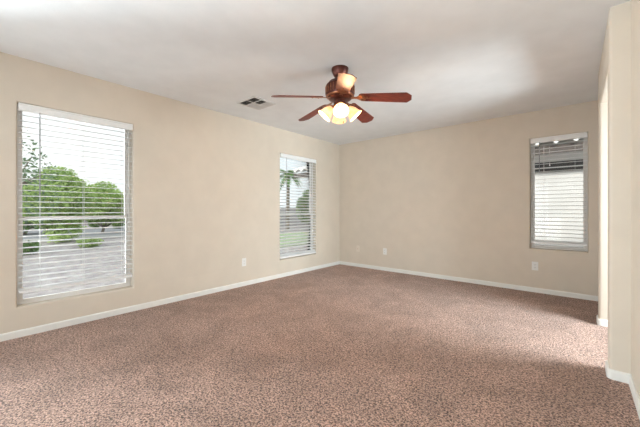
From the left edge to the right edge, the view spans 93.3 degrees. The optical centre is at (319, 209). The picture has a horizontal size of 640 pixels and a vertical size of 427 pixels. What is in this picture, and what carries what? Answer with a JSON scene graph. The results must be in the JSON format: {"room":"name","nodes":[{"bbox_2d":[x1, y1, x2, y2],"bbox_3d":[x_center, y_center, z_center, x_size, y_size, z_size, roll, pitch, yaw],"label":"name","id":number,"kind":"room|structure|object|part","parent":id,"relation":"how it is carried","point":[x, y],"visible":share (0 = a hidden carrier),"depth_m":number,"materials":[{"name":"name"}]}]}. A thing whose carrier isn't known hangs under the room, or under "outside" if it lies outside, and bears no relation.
{"room":"empty living room","nodes":[
{"label":"empty living room","id":0,"kind":"room"},
{"bbox_2d":[23,227,124,238],"bbox_3d":[-13.735,1.322,18.204,7.500,0.010,90.000,0,0,40],"label":"road","id":1,"kind":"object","parent":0,"point":[123,228],"visible":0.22,"depth_m":17.68,"materials":[{"name":"grey asphalt"}]},
{"bbox_2d":[112,220,124,228],"bbox_3d":[-14.372,0.632,21.512,0.973,1.461,1.060,0,0,40],"label":"shrub","id":2,"kind":"object","parent":1,"relation":"on","point":[119,224],"visible":0.17,"depth_m":21.39,"materials":[{"name":"green plant"}]},
{"bbox_2d":[23,234,124,241],"bbox_3d":[-10.151,1.297,15.165,1.300,0.060,90.000,0,0,40],"label":"sidewalk","id":3,"kind":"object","parent":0,"point":[115,234],"visible":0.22,"depth_m":14.44,"materials":[{"name":"concrete"}]},
{"bbox_2d":[23,225,306,298],"bbox_3d":[-14.307,1.427,18.689,74.000,0.200,90.000,0,0,40],"label":"ground","id":4,"kind":"structure","parent":0,"point":[116,281],"depth_m":7.49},
{"bbox_2d":[23,240,38,254],"bbox_3d":[-8.715,1.125,9.026,0.724,0.476,0.607,0,0,40],"label":"shrub","id":5,"kind":"object","parent":4,"relation":"on","point":[32,244],"visible":0.62,"depth_m":8.95,"materials":[{"name":"green plant"}]},
{"bbox_2d":[23,221,45,234],"bbox_3d":[-15.814,0.188,16.308,2.467,2.447,2.640,0,0,40],"label":"tree","id":6,"kind":"object","parent":4,"relation":"on","point":[29,222],"visible":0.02,"depth_m":16.07,"materials":[{"name":"green plant"}]},
{"bbox_2d":[22,130,61,232],"bbox_3d":[-8.781,-0.552,8.479,2.422,3.861,2.424,0,0,-33],"label":"tree","id":7,"kind":"object","parent":4,"relation":"on","point":[28,180],"visible":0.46,"depth_m":8.74,"materials":[{"name":"green plant"}]},
{"bbox_2d":[22,166,96,242],"bbox_3d":[-11.001,-0.252,12.726,2.600,3.296,2.652,0,0,-5],"label":"tree","id":8,"kind":"object","parent":4,"relation":"on","point":[74,191],"visible":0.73,"depth_m":12.22,"materials":[{"name":"green plant"}]},
{"bbox_2d":[75,237,103,247],"bbox_3d":[-8.278,1.162,10.820,0.787,0.442,0.952,0,0,4],"label":"shrub","id":9,"kind":"object","parent":4,"relation":"on","point":[95,239],"visible":0.75,"depth_m":10.63,"materials":[{"name":"green plant"}]},
{"bbox_2d":[86,220,100,228],"bbox_3d":[-16.032,0.494,21.497,1.059,1.796,0.895,0,0,-30],"label":"shrub","id":10,"kind":"object","parent":4,"relation":"on","point":[90,224],"visible":0.09,"depth_m":21.29,"materials":[{"name":"green plant"}]},
{"bbox_2d":[85,179,124,231],"bbox_3d":[-12.348,-0.182,17.269,2.590,3.155,2.880,0,0,-25],"label":"tree","id":11,"kind":"object","parent":4,"relation":"on","point":[105,200],"visible":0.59,"depth_m":16.75,"materials":[{"name":"green plant"}]},
{"bbox_2d":[280,169,302,228],"bbox_3d":[-2.038,-0.632,19.881,1.970,4.023,1.725,0,0,18],"label":"palm tree","id":12,"kind":"object","parent":4,"relation":"on","point":[291,172],"visible":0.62,"depth_m":19.87,"materials":[{"name":"green plant"}]},
{"bbox_2d":[280,207,306,226],"bbox_3d":[-1.000,0.567,25.105,0.280,1.520,15.000,0,0,40],"label":"wall","id":13,"kind":"structure","parent":4,"relation":"on","point":[280,207],"depth_m":23.51,"materials":[{"name":"grey concrete"}]},
{"bbox_2d":[280,232,306,246],"bbox_3d":[-1.702,1.317,14.227,5.000,0.020,6.500,0,0,40],"label":"lawn","id":14,"kind":"structure","parent":4,"relation":"on","point":[299,232],"depth_m":13.85,"materials":[{"name":"green plant"}]},
{"bbox_2d":[296,190,307,223],"bbox_3d":[-0.762,0.040,18.933,1.980,2.727,1.934,0,0,40],"label":"tree","id":15,"kind":"object","parent":4,"relation":"on","point":[299,202],"visible":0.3,"depth_m":18.55,"materials":[{"name":"green plant"}]},
{"bbox_2d":[293,138,582,246],"bbox_3d":[7.732,-1.186,7.571,16.800,5.026,7.050,0,0,40],"label":"house","id":16,"kind":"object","parent":4,"relation":"on","point":[566,204],"visible":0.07,"depth_m":6.02,"materials":[{"name":"white paint"}]},
{"bbox_3d":[5.727,-0.853,5.207,16.000,0.020,0.050,0,0,40],"label":"frieze trim","id":17,"kind":"part","parent":16,"relation":"part of","materials":[{"name":"white paint"}]},
{"bbox_2d":[0,52,338,333],"bbox_3d":[-1.836,-0.113,3.687,0.170,2.440,7.050,0,0,40],"label":"wall","id":18,"kind":"structure","parent":0,"point":[205,192],"depth_m":3.67,"materials":[{"name":"paint"}]},
{"bbox_2d":[17,105,129,304],"bbox_3d":[-2.425,-0.046,3.039,0.080,1.783,0.900,0,0,40],"label":"window","id":19,"kind":"structure","parent":18,"relation":"in","point":[20,300],"depth_m":2.91,"materials":[{"name":"white plastic"}]},
{"bbox_3d":[-2.440,-0.411,3.052,0.026,1.013,0.860,0,0,40],"label":"sash","id":20,"kind":"part","parent":19,"relation":"part of","materials":[{"name":"clear glass"}]},
{"bbox_3d":[-2.417,0.442,3.033,0.026,0.766,0.860,0,0,40],"label":"sash","id":21,"kind":"part","parent":19,"relation":"part of","materials":[{"name":"clear glass"}]},
{"bbox_2d":[18,102,132,293],"bbox_3d":[-2.351,-0.102,2.977,0.074,1.669,0.888,0,0,40],"label":"window blind","id":22,"kind":"object","parent":19,"relation":"attached to","point":[24,107],"visible":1,"depth_m":2.89,"materials":[{"name":"plastic"}]},
{"bbox_3d":[-2.554,-0.084,2.754,0.053,1.609,0.002,0,0,40],"label":"ladder cord","id":23,"kind":"part","parent":22,"relation":"part of","materials":[{"name":"white fabric"}]},
{"bbox_3d":[-2.359,0.721,2.984,0.050,0.024,0.884,0,0,40],"label":"rail","id":24,"kind":"part","parent":22,"relation":"part of","materials":[{"name":"white plastic"}]},
{"bbox_3d":[-2.129,-0.084,3.255,0.053,1.609,0.002,0,0,40],"label":"ladder cord","id":25,"kind":"part","parent":22,"relation":"part of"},
{"bbox_2d":[0,261,339,341],"bbox_3d":[-1.821,1.076,3.563,0.013,0.062,6.880,0,0,40],"label":"baseboard","id":26,"kind":"structure","parent":18,"relation":"attached to","point":[60,324],"depth_m":3.32,"materials":[{"name":"paint"}]},
{"bbox_2d":[242,258,245,265],"bbox_3d":[-1.107,0.762,4.408,0.011,0.116,0.072,0,0,40],"label":"wall outlet","id":27,"kind":"object","parent":18,"relation":"attached to","point":[243,259],"visible":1,"depth_m":4.40,"materials":[{"name":"plastic"}]},
{"bbox_2d":[280,157,312,249],"bbox_3d":[-0.449,-0.058,5.370,0.080,1.760,0.900,0,0,40],"label":"window","id":28,"kind":"structure","parent":18,"relation":"in","point":[307,164],"depth_m":5.68,"materials":[{"name":"white plastic"}]},
{"bbox_3d":[-0.464,-0.411,5.382,0.026,1.013,0.860,0,0,40],"label":"sash","id":29,"kind":"part","parent":28,"relation":"part of","materials":[{"name":"clear glass"}]},
{"bbox_3d":[-0.441,0.430,5.363,0.026,0.743,0.860,0,0,40],"label":"sash","id":30,"kind":"part","parent":28,"relation":"part of","materials":[{"name":"clear glass"}]},
{"bbox_2d":[280,153,315,258],"bbox_3d":[-0.375,-0.066,5.307,0.074,1.740,0.888,0,0,40],"label":"window blind","id":31,"kind":"object","parent":28,"relation":"attached to","point":[287,156],"visible":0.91,"depth_m":5.27,"materials":[{"name":"plastic"}]},
{"bbox_3d":[-0.383,0.792,5.314,0.050,0.024,0.884,0,0,40],"label":"rail","id":32,"kind":"part","parent":31,"relation":"part of","materials":[{"name":"white plastic"}]},
{"bbox_3d":[-0.464,-0.411,5.382,0.004,0.967,0.814,0,0,40],"label":"pane","id":33,"kind":"part","parent":28,"relation":"part of","materials":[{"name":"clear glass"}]},
{"bbox_3d":[-0.441,0.430,5.363,0.004,0.697,0.814,0,0,40],"label":"pane","id":34,"kind":"part","parent":28,"relation":"part of","materials":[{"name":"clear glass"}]},
{"bbox_3d":[-0.452,-0.058,5.373,0.070,1.760,0.900,0,0,40],"label":"frame","id":35,"kind":"part","parent":28,"relation":"part of","materials":[{"name":"white plastic"}]},
{"bbox_2d":[0,0,630,144],"bbox_3d":[0.211,-1.423,1.873,6.500,0.180,7.930,0,0,40],"label":"ceiling","id":36,"kind":"structure","parent":0,"point":[459,61],"depth_m":2.56,"materials":[{"name":"paint"}]},
{"bbox_2d":[237,96,275,109],"bbox_3d":[-0.792,-1.327,3.766,0.340,0.011,0.340,0,0,40],"label":"ceiling vent","id":37,"kind":"object","parent":36,"relation":"in","point":[253,102],"visible":1,"depth_m":3.76,"materials":[{"name":"metal"}]},
{"bbox_2d":[271,65,411,123],"bbox_3d":[0.193,-1.073,2.801,1.248,0.520,1.198,0,0,0],"label":"ceiling fan","id":38,"kind":"object","parent":36,"relation":"hanging from","point":[340,90],"visible":1,"depth_m":2.77,"materials":[{"name":"brown wood"}]},
{"bbox_3d":[-0.204,-1.017,2.716,0.463,0.081,0.142,0,0,-21],"label":"blade","id":39,"kind":"part","parent":38,"relation":"part of","materials":[{"name":"brown wood"}]},
{"bbox_3d":[-0.061,-1.017,3.182,0.142,0.081,0.463,0,0,-39],"label":"blade","id":40,"kind":"part","parent":38,"relation":"part of","materials":[{"name":"brown wood"}]},
{"bbox_3d":[0.048,-0.910,2.854,0.138,0.144,0.135,0,0,-37],"label":"lamp shade","id":41,"kind":"part","parent":38,"relation":"part of","materials":[{"name":"white glass"}]},
{"bbox_3d":[0.185,-0.910,2.991,0.135,0.144,0.138,0,0,37],"label":"lamp shade","id":42,"kind":"part","parent":38,"relation":"part of","materials":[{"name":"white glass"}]},
{"bbox_3d":[0.193,-0.910,2.709,0.135,0.144,0.138,0,0,37],"label":"lamp shade","id":43,"kind":"part","parent":38,"relation":"part of","materials":[{"name":"white glass"}]},
{"bbox_3d":[0.205,-1.017,2.435,0.142,0.081,0.466,0,0,0],"label":"blade","id":44,"kind":"part","parent":38,"relation":"part of","materials":[{"name":"brown wood"}]},
{"bbox_3d":[0.329,-0.910,2.846,0.138,0.144,0.135,0,0,-37],"label":"lamp shade","id":45,"kind":"part","parent":38,"relation":"part of","materials":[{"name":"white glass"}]},
{"bbox_3d":[0.428,-1.017,3.190,0.142,0.081,0.463,0,0,33],"label":"blade","id":46,"kind":"part","parent":38,"relation":"part of","materials":[{"name":"brown wood"}]},
{"bbox_3d":[0.586,-1.017,2.728,0.463,0.081,0.142,0,0,15],"label":"blade","id":47,"kind":"part","parent":38,"relation":"part of","materials":[{"name":"brown wood"}]},
{"bbox_2d":[0,264,639,426],"bbox_3d":[0.226,1.167,1.828,5.720,0.120,7.220,0,0,40],"label":"floor","id":48,"kind":"structure","parent":0,"point":[339,345],"depth_m":2.24,"materials":[{"name":"carpet"}]},
{"bbox_2d":[339,100,597,295],"bbox_3d":[2.513,-0.113,4.510,5.400,2.440,0.170,0,0,40],"label":"wall","id":49,"kind":"structure","parent":0,"point":[454,200],"depth_m":4.64,"materials":[{"name":"paint"}]},
{"bbox_2d":[340,261,597,300],"bbox_3d":[1.913,1.076,4.899,3.955,0.062,0.013,0,0,40],"label":"baseboard","id":50,"kind":"structure","parent":49,"relation":"attached to","point":[489,283],"depth_m":4.45,"materials":[{"name":"paint"}]},
{"bbox_2d":[532,261,537,270],"bbox_3d":[2.896,0.755,4.068,0.072,0.116,0.011,0,0,40],"label":"wall outlet","id":51,"kind":"object","parent":49,"relation":"attached to","point":[534,264],"visible":1,"depth_m":4.07,"materials":[{"name":"plastic"}]},
{"bbox_2d":[531,133,587,251],"bbox_3d":[3.159,-0.223,4.008,0.591,1.490,0.070,0,0,40],"label":"window","id":52,"kind":"structure","parent":49,"relation":"in","point":[585,163],"depth_m":3.85,"materials":[{"name":"white plastic"}]},
{"bbox_2d":[530,132,586,245],"bbox_3d":[3.093,-0.260,3.931,0.579,1.413,0.074,0,0,40],"label":"window blind","id":53,"kind":"object","parent":52,"relation":"attached to","point":[582,134],"visible":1,"depth_m":3.93,"materials":[{"name":"plastic"}]},
{"bbox_3d":[3.100,0.435,3.939,0.575,0.024,0.050,0,0,40],"label":"rail","id":54,"kind":"part","parent":53,"relation":"part of","materials":[{"name":"white plastic"}]},
{"bbox_2d":[598,1,630,373],"bbox_3d":[2.393,-0.113,2.461,0.133,2.440,1.350,0,0,40],"label":"wall","id":55,"kind":"structure","parent":0,"point":[614,76],"depth_m":1.97,"materials":[{"name":"paint"}]},
{"bbox_2d":[631,0,639,397],"bbox_3d":[0.500,-0.113,0.135,0.052,2.440,4.652,0,0,40],"label":"wall","id":56,"kind":"structure","parent":0,"point":[635,4],"depth_m":1.79,"materials":[{"name":"paint"}]},
{"bbox_2d":[605,360,639,419],"bbox_3d":[0.501,1.076,0.239,0.146,0.062,4.813,0,0,40],"label":"baseboard","id":57,"kind":"structure","parent":56,"relation":"attached to","point":[612,374],"depth_m":1.93,"materials":[{"name":"paint"}]},
{"bbox_3d":[3.160,-0.113,3.272,0.052,2.440,0.882,0,0,40],"label":"wall","id":58,"kind":"structure","parent":0,"visible":0},
{"bbox_2d":[596,315,607,326],"bbox_3d":[3.053,1.076,3.249,0.146,0.062,1.030,0,0,40],"label":"baseboard","id":59,"kind":"structure","parent":58,"relation":"attached to","point":[601,322],"depth_m":2.88,"materials":[{"name":"paint"}]}
]}

